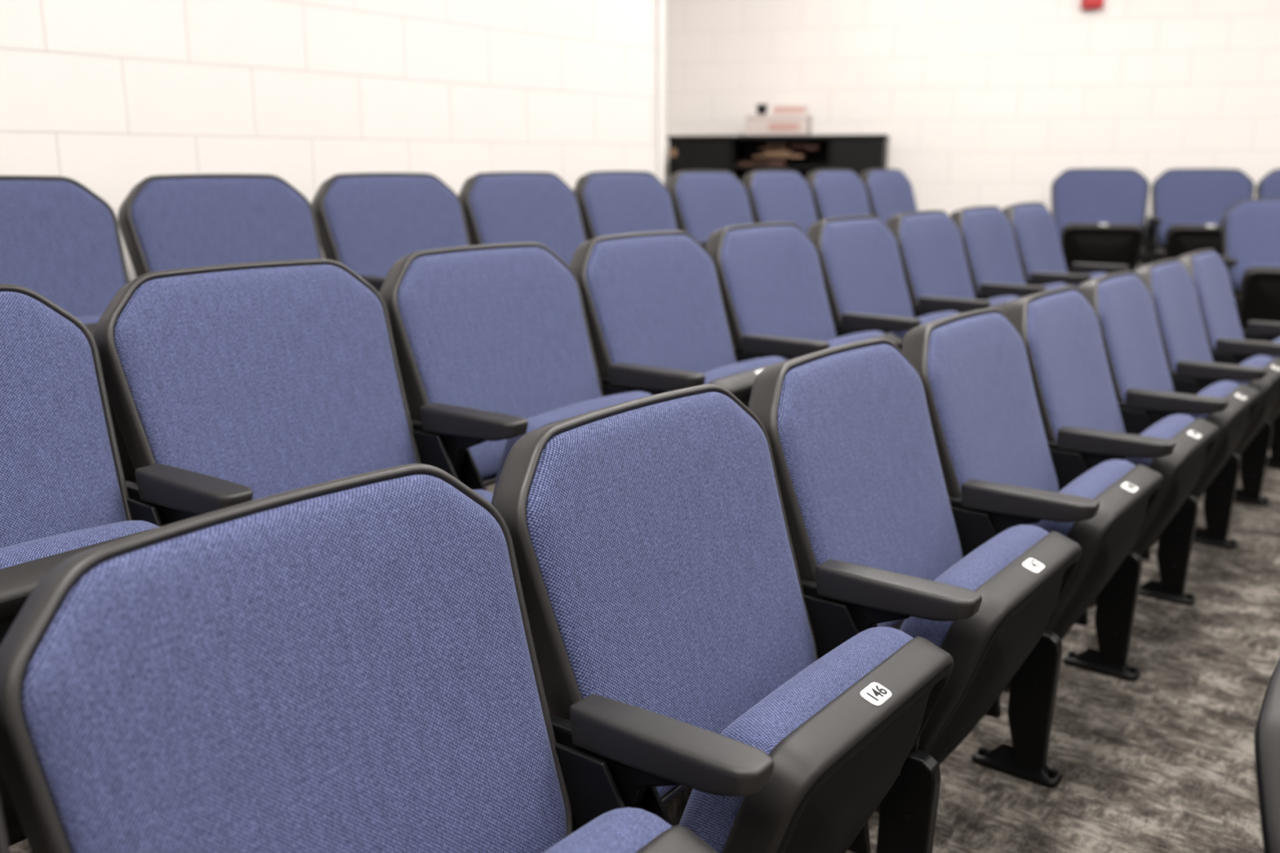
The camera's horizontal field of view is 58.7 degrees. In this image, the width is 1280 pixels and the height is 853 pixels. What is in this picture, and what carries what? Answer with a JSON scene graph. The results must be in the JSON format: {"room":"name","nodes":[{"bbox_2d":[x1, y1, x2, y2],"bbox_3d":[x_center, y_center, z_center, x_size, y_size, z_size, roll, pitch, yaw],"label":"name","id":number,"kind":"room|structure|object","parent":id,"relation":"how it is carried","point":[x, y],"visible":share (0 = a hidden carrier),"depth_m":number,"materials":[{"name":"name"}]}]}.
{"room":"lecture hall","nodes":[
{"label":"lecture hall","id":0,"kind":"room"},
{"bbox_2d":[0,0,657,281],"bbox_3d":[-2.453,-0.873,1.871,0.150,3.800,8.250,10,16,36],"label":"wall","id":1,"kind":"structure","parent":0,"point":[107,96],"depth_m":3.64,"materials":[{"name":"brick"}]},
{"bbox_2d":[656,0,665,184],"bbox_3d":[0.091,-1.598,5.010,0.012,3.800,0.050,10,16,36],"label":"trim","id":2,"kind":"structure","parent":1,"relation":"attached to","point":[660,40],"depth_m":5.03,"materials":[{"name":"white paint"}]},
{"bbox_2d":[9,309,1279,852],"bbox_3d":[3.125,0.610,2.583,11.900,0.590,15.570,10,16,36],"label":"floor","id":3,"kind":"structure","parent":0,"point":[1162,761],"depth_m":2.39,"materials":[{"name":"grey carpet"}]},
{"bbox_2d":[0,800,10,852],"bbox_3d":[-0.571,0.612,0.651,0.453,0.854,0.641,10,16,36],"label":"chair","id":4,"kind":"object","parent":3,"relation":"on","point":[4,844],"visible":1,"depth_m":0.86,"materials":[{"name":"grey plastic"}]},
{"bbox_2d":[0,175,137,483],"bbox_3d":[-1.360,-0.141,2.623,0.453,0.854,0.606,10,16,36],"label":"chair","id":5,"kind":"object","parent":3,"relation":"on","point":[60,241],"visible":0.16,"depth_m":2.70,"materials":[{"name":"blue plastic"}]},
{"bbox_2d":[0,179,125,316],"bbox_3d":[-1.440,-0.333,2.618,0.181,0.456,0.541,10,16,36],"label":"backrest cushion","id":6,"kind":"object","parent":5,"relation":"on","point":[60,241],"depth_m":2.70,"materials":[{"name":"blue fabric"}]},
{"bbox_2d":[75,315,102,324],"bbox_3d":[-1.316,-0.033,2.591,0.217,0.441,0.437,10,16,36],"label":"seat cushion","id":7,"kind":"object","parent":5,"relation":"on","point":[86,319],"depth_m":2.52,"materials":[{"name":"blue fabric"}]},
{"bbox_2d":[0,284,253,846],"bbox_3d":[-0.904,0.252,1.565,0.453,0.854,0.606,10,16,36],"label":"chair","id":8,"kind":"object","parent":3,"relation":"on","point":[64,491],"visible":0.38,"depth_m":1.68,"materials":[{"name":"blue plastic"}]},
{"bbox_2d":[0,291,126,548],"bbox_3d":[-0.984,0.060,1.560,0.182,0.456,0.541,10,16,36],"label":"backrest cushion","id":9,"kind":"object","parent":8,"relation":"on","point":[61,471],"depth_m":1.69,"materials":[{"name":"blue fabric"}]},
{"bbox_2d":[0,520,159,568],"bbox_3d":[-0.860,0.360,1.533,0.217,0.441,0.437,10,16,36],"label":"seat cushion","id":10,"kind":"object","parent":8,"relation":"on","point":[24,544],"depth_m":1.52,"materials":[{"name":"blue fabric"}]},
{"bbox_2d":[117,173,386,292],"bbox_3d":[-1.004,-0.246,3.081,0.453,0.854,0.606,10,16,36],"label":"chair","id":11,"kind":"object","parent":3,"relation":"on","point":[166,222],"visible":0.21,"depth_m":3.03,"materials":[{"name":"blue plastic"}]},
{"bbox_2d":[130,177,319,272],"bbox_3d":[-1.083,-0.439,3.076,0.181,0.456,0.541,10,16,36],"label":"backrest cushion","id":12,"kind":"object","parent":11,"relation":"on","point":[176,223],"depth_m":3.03,"materials":[{"name":"blue fabric"}]},
{"bbox_2d":[93,258,528,503],"bbox_3d":[-0.520,0.154,1.990,0.538,0.854,0.606,10,16,36],"label":"chair","id":13,"kind":"object","parent":3,"relation":"on","point":[268,378],"visible":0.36,"depth_m":1.98,"materials":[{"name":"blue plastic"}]},
{"bbox_2d":[114,264,416,500],"bbox_3d":[-0.634,-0.044,2.010,0.182,0.456,0.541,10,16,36],"label":"backrest cushion","id":14,"kind":"object","parent":13,"relation":"on","point":[268,380],"depth_m":1.97,"materials":[{"name":"blue fabric"}]},
{"bbox_2d":[472,489,493,503],"bbox_3d":[-0.510,0.245,1.981,0.437,0.441,0.217,-17,63,-51],"label":"seat cushion","id":15,"kind":"object","parent":13,"relation":"on","point":[488,495],"depth_m":1.98,"materials":[{"name":"blue fabric"}]},
{"bbox_2d":[0,463,773,852],"bbox_3d":[-0.210,0.505,1.115,0.453,0.854,0.606,10,16,36],"label":"chair","id":16,"kind":"object","parent":3,"relation":"on","point":[348,664],"visible":1,"depth_m":1.09,"materials":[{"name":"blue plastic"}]},
{"bbox_2d":[21,474,567,852],"bbox_3d":[-0.290,0.313,1.110,0.181,0.456,0.541,10,16,36],"label":"backrest cushion","id":17,"kind":"object","parent":16,"relation":"on","point":[348,664],"depth_m":1.07,"materials":[{"name":"blue fabric"}]},
{"bbox_2d":[542,807,671,852],"bbox_3d":[-0.166,0.613,1.083,0.217,0.441,0.437,10,16,36],"label":"seat cushion","id":18,"kind":"object","parent":16,"relation":"on","point":[628,829],"depth_m":1.10,"materials":[{"name":"blue fabric"}]},
{"bbox_2d":[311,172,470,419],"bbox_3d":[-0.647,-0.352,3.539,0.453,0.854,0.606,10,16,36],"label":"chair","id":19,"kind":"object","parent":3,"relation":"on","point":[366,223],"visible":0.19,"depth_m":3.47,"materials":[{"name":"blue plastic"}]},
{"bbox_2d":[323,175,468,276],"bbox_3d":[-0.727,-0.544,3.534,0.181,0.456,0.541,10,16,36],"label":"backrest cushion","id":20,"kind":"object","parent":19,"relation":"on","point":[371,223],"depth_m":3.47,"materials":[{"name":"blue fabric"}]},
{"bbox_2d":[457,171,586,266],"bbox_3d":[-0.290,-0.458,3.997,0.453,0.854,0.606,10,16,36],"label":"chair","id":21,"kind":"object","parent":3,"relation":"on","point":[540,207],"visible":0.16,"depth_m":3.96,"materials":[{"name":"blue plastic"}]},
{"bbox_2d":[378,242,705,493],"bbox_3d":[-0.203,0.044,2.465,0.453,0.854,0.606,10,16,36],"label":"chair","id":22,"kind":"object","parent":3,"relation":"on","point":[503,328],"visible":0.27,"depth_m":2.41,"materials":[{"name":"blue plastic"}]},
{"bbox_2d":[397,247,601,480],"bbox_3d":[-0.283,-0.148,2.461,0.182,0.456,0.541,10,16,36],"label":"backrest cushion","id":23,"kind":"object","parent":22,"relation":"on","point":[499,330],"depth_m":2.41,"materials":[{"name":"blue fabric"}]},
{"bbox_2d":[493,391,651,493],"bbox_3d":[-0.159,0.152,2.433,0.217,0.441,0.437,10,16,36],"label":"seat cushion","id":24,"kind":"object","parent":22,"relation":"on","point":[540,409],"depth_m":2.40,"materials":[{"name":"blue fabric"}]},
{"bbox_2d":[573,170,706,248],"bbox_3d":[0.066,-0.564,4.455,0.453,0.854,0.606,10,16,36],"label":"chair","id":25,"kind":"object","parent":3,"relation":"on","point":[611,202],"visible":0.21,"depth_m":4.40,"materials":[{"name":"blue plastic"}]},
{"bbox_2d":[583,173,676,237],"bbox_3d":[-0.013,-0.756,4.450,0.181,0.456,0.541,10,16,36],"label":"backrest cushion","id":26,"kind":"object","parent":25,"relation":"on","point":[615,203],"depth_m":4.41,"materials":[{"name":"blue fabric"}]},
{"bbox_2d":[569,230,829,407],"bbox_3d":[0.147,-0.059,2.915,0.453,0.854,0.606,10,16,36],"label":"chair","id":27,"kind":"object","parent":3,"relation":"on","point":[652,299],"visible":0.36,"depth_m":2.87,"materials":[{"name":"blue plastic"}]},
{"bbox_2d":[586,234,736,373],"bbox_3d":[0.068,-0.252,2.911,0.182,0.456,0.541,10,16,36],"label":"backrest cushion","id":28,"kind":"object","parent":27,"relation":"on","point":[652,300],"depth_m":2.87,"materials":[{"name":"blue fabric"}]},
{"bbox_2d":[702,355,786,384],"bbox_3d":[0.192,0.049,2.883,0.217,0.441,0.437,10,16,36],"label":"seat cushion","id":29,"kind":"object","parent":27,"relation":"on","point":[717,370],"depth_m":2.79,"materials":[{"name":"blue fabric"}]},
{"bbox_2d":[666,169,754,241],"bbox_3d":[0.423,-0.669,4.913,0.453,0.854,0.606,10,16,36],"label":"chair","id":30,"kind":"object","parent":3,"relation":"on","point":[705,202],"visible":0.27,"depth_m":4.85,"materials":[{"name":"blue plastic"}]},
{"bbox_2d":[491,383,982,852],"bbox_3d":[0.141,0.401,1.565,0.453,0.854,0.606,10,16,36],"label":"chair","id":31,"kind":"object","parent":3,"relation":"on","point":[659,573],"visible":0.84,"depth_m":1.48,"materials":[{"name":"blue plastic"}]},
{"bbox_2d":[526,391,815,797],"bbox_3d":[0.061,0.209,1.560,0.181,0.456,0.541,10,16,36],"label":"backrest cushion","id":32,"kind":"object","parent":31,"relation":"on","point":[663,577],"depth_m":1.51,"materials":[{"name":"blue fabric"}]},
{"bbox_2d":[679,626,913,852],"bbox_3d":[0.185,0.509,1.533,0.217,0.441,0.437,10,16,36],"label":"seat cushion","id":33,"kind":"object","parent":31,"relation":"on","point":[765,689],"depth_m":1.47,"materials":[{"name":"blue fabric"}]},
{"bbox_2d":[667,134,889,182],"bbox_3d":[0.928,-1.431,7.746,1.438,1.063,0.446,3,13,15],"label":"storage cabinet","id":34,"kind":"object","parent":3,"relation":"on","point":[740,155],"visible":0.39,"depth_m":7.56,"materials":[{"name":"black laminate"}]},
{"bbox_2d":[745,104,812,135],"bbox_3d":[0.930,-2.046,7.606,0.412,0.197,0.252,3,13,15],"label":"carton","id":35,"kind":"object","parent":34,"relation":"on","point":[784,119],"visible":0.93,"depth_m":7.51,"materials":[{"name":"white cardboard"}]},
{"bbox_2d":[755,103,767,114],"bbox_3d":[0.814,-2.117,7.601,0.076,0.070,0.076,10,16,36],"label":"travel mug","id":36,"kind":"object","parent":35,"relation":"on","point":[762,108],"visible":0.86,"depth_m":7.57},
{"bbox_2d":[742,169,817,235],"bbox_3d":[0.780,-0.775,5.371,0.453,0.854,0.606,10,16,36],"label":"chair","id":37,"kind":"object","parent":3,"relation":"on","point":[774,195],"visible":0.19,"depth_m":5.33,"materials":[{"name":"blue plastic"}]},
{"bbox_2d":[705,222,920,350],"bbox_3d":[0.498,-0.163,3.366,0.453,0.854,0.606,10,16,36],"label":"chair","id":38,"kind":"object","parent":3,"relation":"on","point":[771,282],"visible":0.38,"depth_m":3.33,"materials":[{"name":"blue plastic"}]},
{"bbox_2d":[720,225,836,341],"bbox_3d":[0.418,-0.355,3.361,0.182,0.456,0.541,10,16,36],"label":"backrest cushion","id":39,"kind":"object","parent":38,"relation":"on","point":[772,282],"depth_m":3.32,"materials":[{"name":"blue fabric"}]},
{"bbox_2d":[826,330,884,348],"bbox_3d":[0.542,-0.055,3.333,0.217,0.441,0.437,10,16,36],"label":"seat cushion","id":40,"kind":"object","parent":38,"relation":"on","point":[831,338],"depth_m":3.25,"materials":[{"name":"blue fabric"}]},
{"bbox_2d":[805,168,886,224],"bbox_3d":[1.137,-0.881,5.829,0.453,0.854,0.606,10,16,36],"label":"chair","id":41,"kind":"object","parent":3,"relation":"on","point":[836,193],"visible":0.17,"depth_m":5.77,"materials":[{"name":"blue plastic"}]},
{"bbox_2d":[814,171,871,219],"bbox_3d":[1.057,-1.073,5.824,0.181,0.456,0.541,10,16,36],"label":"backrest cushion","id":42,"kind":"object","parent":41,"relation":"on","point":[837,193],"depth_m":5.78,"materials":[{"name":"blue fabric"}]},
{"bbox_2d":[859,168,917,223],"bbox_3d":[1.493,-0.986,6.286,0.453,0.854,0.606,10,16,36],"label":"chair","id":43,"kind":"object","parent":3,"relation":"on","point":[890,192],"visible":0.2,"depth_m":6.22,"materials":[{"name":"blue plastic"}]},
{"bbox_2d":[807,215,991,339],"bbox_3d":[0.849,-0.267,3.816,0.453,0.854,0.606,10,16,36],"label":"chair","id":44,"kind":"object","parent":3,"relation":"on","point":[860,256],"visible":0.33,"depth_m":3.79,"materials":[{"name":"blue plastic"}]},
{"bbox_2d":[821,218,914,333],"bbox_3d":[0.769,-0.459,3.811,0.182,0.456,0.541,10,16,36],"label":"backrest cushion","id":45,"kind":"object","parent":44,"relation":"on","point":[862,268],"depth_m":3.77,"materials":[{"name":"blue fabric"}]},
{"bbox_2d":[891,311,959,339],"bbox_3d":[0.893,-0.159,3.784,0.217,0.441,0.437,10,16,36],"label":"seat cushion","id":46,"kind":"object","parent":44,"relation":"on","point":[933,317],"depth_m":3.70,"materials":[{"name":"blue fabric"}]},
{"bbox_2d":[747,337,1099,813],"bbox_3d":[0.491,0.297,2.015,0.453,0.854,0.606,10,16,36],"label":"chair","id":47,"kind":"object","parent":3,"relation":"on","point":[848,427],"visible":0.69,"depth_m":1.95,"materials":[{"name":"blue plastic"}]},
{"bbox_2d":[777,343,962,627],"bbox_3d":[0.412,0.105,2.010,0.181,0.456,0.541,10,16,36],"label":"backrest cushion","id":48,"kind":"object","parent":47,"relation":"on","point":[861,481],"depth_m":1.97,"materials":[{"name":"blue fabric"}]},
{"bbox_2d":[899,524,1048,647],"bbox_3d":[0.535,0.405,1.983,0.217,0.441,0.437,10,16,36],"label":"seat cushion","id":49,"kind":"object","parent":47,"relation":"on","point":[933,553],"depth_m":1.90,"materials":[{"name":"blue fabric"}]},
{"bbox_2d":[886,209,1046,312],"bbox_3d":[1.200,-0.371,4.266,0.453,0.854,0.606,10,16,36],"label":"chair","id":50,"kind":"object","parent":3,"relation":"on","point":[930,243],"visible":0.33,"depth_m":4.24,"materials":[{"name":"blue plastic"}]},
{"bbox_2d":[899,213,975,301],"bbox_3d":[1.120,-0.563,4.261,0.182,0.456,0.541,10,16,36],"label":"backrest cushion","id":51,"kind":"object","parent":50,"relation":"on","point":[932,254],"depth_m":4.22,"materials":[{"name":"blue fabric"}]},
{"bbox_2d":[986,295,1019,306],"bbox_3d":[1.244,-0.263,4.234,0.217,0.441,0.437,10,16,36],"label":"seat cushion","id":52,"kind":"object","parent":50,"relation":"on","point":[1002,300],"depth_m":4.12,"materials":[{"name":"blue fabric"}]},
{"bbox_2d":[949,205,1092,297],"bbox_3d":[1.550,-0.475,4.716,0.453,0.854,0.606,10,16,36],"label":"chair","id":53,"kind":"object","parent":3,"relation":"on","point":[987,234],"visible":0.21,"depth_m":4.69,"materials":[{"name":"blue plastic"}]},
{"bbox_2d":[962,208,1026,288],"bbox_3d":[1.470,-0.667,4.711,0.182,0.456,0.541,10,16,36],"label":"backrest cushion","id":54,"kind":"object","parent":53,"relation":"on","point":[988,241],"depth_m":4.67,"materials":[{"name":"blue fabric"}]},
{"bbox_2d":[1021,283,1068,297],"bbox_3d":[1.594,-0.367,4.684,0.217,0.441,0.437,10,16,36],"label":"seat cushion","id":55,"kind":"object","parent":53,"relation":"on","point":[1049,286],"depth_m":4.61,"materials":[{"name":"blue fabric"}]},
{"bbox_2d":[901,307,1175,693],"bbox_3d":[0.842,0.193,2.465,0.453,0.854,0.606,10,16,36],"label":"chair","id":56,"kind":"object","parent":3,"relation":"on","point":[973,368],"visible":0.73,"depth_m":2.42,"materials":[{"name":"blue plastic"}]},
{"bbox_2d":[927,312,1058,524],"bbox_3d":[0.762,0.001,2.460,0.181,0.456,0.541,10,16,36],"label":"backrest cushion","id":57,"kind":"object","parent":56,"relation":"on","point":[985,416],"depth_m":2.42,"materials":[{"name":"blue fabric"}]},
{"bbox_2d":[1031,459,1135,536],"bbox_3d":[0.886,0.301,2.433,0.217,0.441,0.437,10,16,36],"label":"seat cushion","id":58,"kind":"object","parent":56,"relation":"on","point":[1102,481],"depth_m":2.32,"materials":[{"name":"blue fabric"}]},
{"bbox_2d":[1001,202,1129,287],"bbox_3d":[1.901,-0.579,5.166,0.453,0.854,0.606,10,16,36],"label":"chair","id":59,"kind":"object","parent":3,"relation":"on","point":[1038,246],"visible":0.27,"depth_m":5.14,"materials":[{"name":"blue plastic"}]},
{"bbox_2d":[1013,204,1067,280],"bbox_3d":[1.821,-0.771,5.161,0.182,0.456,0.541,10,16,36],"label":"backrest cushion","id":60,"kind":"object","parent":59,"relation":"on","point":[1038,246],"depth_m":5.12,"materials":[{"name":"blue fabric"}]},
{"bbox_2d":[1068,272,1106,287],"bbox_3d":[1.945,-0.471,5.134,0.217,0.441,0.437,10,16,36],"label":"seat cushion","id":61,"kind":"object","parent":59,"relation":"on","point":[1095,275],"depth_m":5.05,"materials":[{"name":"blue fabric"}]},
{"bbox_2d":[1050,168,1162,271],"bbox_3d":[2.798,-1.140,6.951,0.641,0.854,0.453,3,13,15],"label":"chair","id":62,"kind":"object","parent":3,"relation":"on","point":[1099,215],"visible":0.61,"depth_m":6.92,"materials":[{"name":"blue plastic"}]},
{"bbox_2d":[1053,169,1147,244],"bbox_3d":[2.820,-1.342,6.990,0.541,0.456,0.182,3,13,15],"label":"backrest cushion","id":63,"kind":"object","parent":62,"relation":"on","point":[1079,195],"depth_m":6.98,"materials":[{"name":"blue fabric"}]},
{"bbox_2d":[1066,220,1137,224],"bbox_3d":[2.780,-1.030,6.909,0.437,0.441,0.217,3,13,15],"label":"seat cushion","id":64,"kind":"object","parent":62,"relation":"on","point":[1068,222],"depth_m":6.78,"materials":[{"name":"blue fabric"}]},
{"bbox_2d":[1003,286,1228,608],"bbox_3d":[1.193,0.089,2.915,0.453,0.854,0.606,10,16,36],"label":"chair","id":65,"kind":"object","parent":3,"relation":"on","point":[1059,329],"visible":0.64,"depth_m":2.89,"materials":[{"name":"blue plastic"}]},
{"bbox_2d":[1026,290,1125,441],"bbox_3d":[1.113,-0.103,2.910,0.181,0.456,0.541,10,16,36],"label":"backrest cushion","id":66,"kind":"object","parent":65,"relation":"on","point":[1072,381],"depth_m":2.87,"materials":[{"name":"blue fabric"}]},
{"bbox_2d":[1123,413,1195,466],"bbox_3d":[1.237,0.197,2.883,0.217,0.441,0.437,10,16,36],"label":"seat cushion","id":67,"kind":"object","parent":65,"relation":"on","point":[1175,428],"depth_m":2.74,"materials":[{"name":"blue fabric"}]},
{"bbox_2d":[1077,270,1267,550],"bbox_3d":[1.543,-0.014,3.365,0.453,0.854,0.606,10,16,36],"label":"chair","id":68,"kind":"object","parent":3,"relation":"on","point":[1123,307],"visible":0.62,"depth_m":3.35,"materials":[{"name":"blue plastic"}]},
{"bbox_2d":[1097,274,1174,402],"bbox_3d":[1.464,-0.207,3.360,0.181,0.456,0.541,10,16,36],"label":"backrest cushion","id":69,"kind":"object","parent":68,"relation":"on","point":[1135,353],"depth_m":3.32,"materials":[{"name":"blue fabric"}]},
{"bbox_2d":[1186,380,1239,419],"bbox_3d":[1.587,0.093,3.333,0.217,0.441,0.437,10,16,36],"label":"seat cushion","id":70,"kind":"object","parent":68,"relation":"on","point":[1228,390],"depth_m":3.20,"materials":[{"name":"blue fabric"}]},
{"bbox_2d":[1150,168,1254,263],"bbox_3d":[3.374,-1.105,6.799,0.606,0.854,0.453,3,13,15],"label":"chair","id":71,"kind":"object","parent":3,"relation":"on","point":[1191,203],"visible":0.49,"depth_m":6.82,"materials":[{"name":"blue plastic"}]},
{"bbox_2d":[1168,222,1221,226],"bbox_3d":[3.340,-0.995,6.761,0.437,0.441,0.217,3,13,15],"label":"seat cushion","id":72,"kind":"object","parent":71,"relation":"on","point":[1171,224],"depth_m":6.63,"materials":[{"name":"blue fabric"}]},
{"bbox_2d":[1133,257,1279,506],"bbox_3d":[1.894,-0.118,3.815,0.453,0.854,0.606,10,16,36],"label":"chair","id":73,"kind":"object","parent":3,"relation":"on","point":[1171,289],"visible":0.48,"depth_m":3.82,"materials":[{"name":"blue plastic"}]},
{"bbox_2d":[1151,261,1213,372],"bbox_3d":[1.814,-0.310,3.811,0.181,0.456,0.541,10,16,36],"label":"backrest cushion","id":74,"kind":"object","parent":73,"relation":"on","point":[1183,335],"depth_m":3.77,"materials":[{"name":"blue fabric"}]},
{"bbox_2d":[1233,355,1273,385],"bbox_3d":[1.938,-0.010,3.783,0.217,0.441,0.437,10,16,36],"label":"seat cushion","id":75,"kind":"object","parent":73,"relation":"on","point":[1260,361],"depth_m":3.66,"materials":[{"name":"blue fabric"}]},
{"bbox_2d":[1177,248,1279,470],"bbox_3d":[2.245,-0.222,4.266,0.453,0.854,0.606,10,16,36],"label":"chair","id":76,"kind":"object","parent":3,"relation":"on","point":[1208,272],"visible":0.31,"depth_m":4.28,"materials":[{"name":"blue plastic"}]},
{"bbox_2d":[1192,251,1244,349],"bbox_3d":[2.165,-0.414,4.261,0.181,0.456,0.541,10,16,36],"label":"backrest cushion","id":77,"kind":"object","parent":76,"relation":"on","point":[1211,277],"depth_m":4.22,"materials":[{"name":"blue fabric"}]},
{"bbox_2d":[1268,337,1279,359],"bbox_3d":[2.289,-0.114,4.234,0.217,0.441,0.437,10,16,36],"label":"seat cushion","id":78,"kind":"object","parent":76,"relation":"on","point":[1277,340],"depth_m":4.07,"materials":[{"name":"blue fabric"}]},
{"bbox_2d":[1219,198,1279,330],"bbox_3d":[3.232,-0.707,5.720,0.641,0.854,0.453,3,13,15],"label":"chair","id":79,"kind":"object","parent":3,"relation":"on","point":[1251,228],"visible":0.59,"depth_m":5.77,"materials":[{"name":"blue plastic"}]},
{"bbox_2d":[1226,200,1279,291],"bbox_3d":[3.255,-0.909,5.760,0.541,0.456,0.182,3,13,15],"label":"backrest cushion","id":80,"kind":"object","parent":79,"relation":"on","point":[1252,227],"depth_m":5.78,"materials":[{"name":"blue fabric"}]},
{"bbox_2d":[1244,263,1279,271],"bbox_3d":[3.214,-0.597,5.678,0.437,0.441,0.217,3,13,15],"label":"seat cushion","id":81,"kind":"object","parent":79,"relation":"on","point":[1247,267],"depth_m":5.57,"materials":[{"name":"blue fabric"}]},
{"bbox_2d":[1254,658,1279,852],"bbox_3d":[0.831,0.654,1.114,0.453,0.854,0.641,10,16,36],"label":"chair","id":82,"kind":"object","parent":3,"relation":"on","point":[1267,733],"visible":1,"depth_m":0.97,"materials":[{"name":"grey plastic"}]},
{"bbox_2d":[1255,168,1279,198],"bbox_3d":[3.934,-1.071,6.651,0.606,0.854,0.453,3,13,15],"label":"chair","id":83,"kind":"object","parent":3,"relation":"on","point":[1268,187],"visible":0.26,"depth_m":6.75,"materials":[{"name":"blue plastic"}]},
{"bbox_2d":[664,0,666,185],"bbox_3d":[-0.636,-2.082,7.105,0.150,3.800,2.506,10,16,36],"label":"wall","id":84,"kind":"structure","parent":0,"point":[665,0],"depth_m":8.00,"materials":[{"name":"paint"}]},
{"bbox_2d":[665,0,1279,300],"bbox_3d":[6.396,-1.934,6.466,12.837,3.800,0.150,3,13,15],"label":"wall","id":85,"kind":"structure","parent":0,"point":[979,103],"depth_m":7.46,"materials":[{"name":"brick"}]},
{"bbox_2d":[1080,0,1103,8],"bbox_3d":[2.850,-2.709,7.155,0.125,0.150,0.075,3,13,15],"label":"fire alarm","id":86,"kind":"object","parent":85,"relation":"attached to","point":[1086,4],"visible":1,"depth_m":7.15,"materials":[{"name":"red plastic"}]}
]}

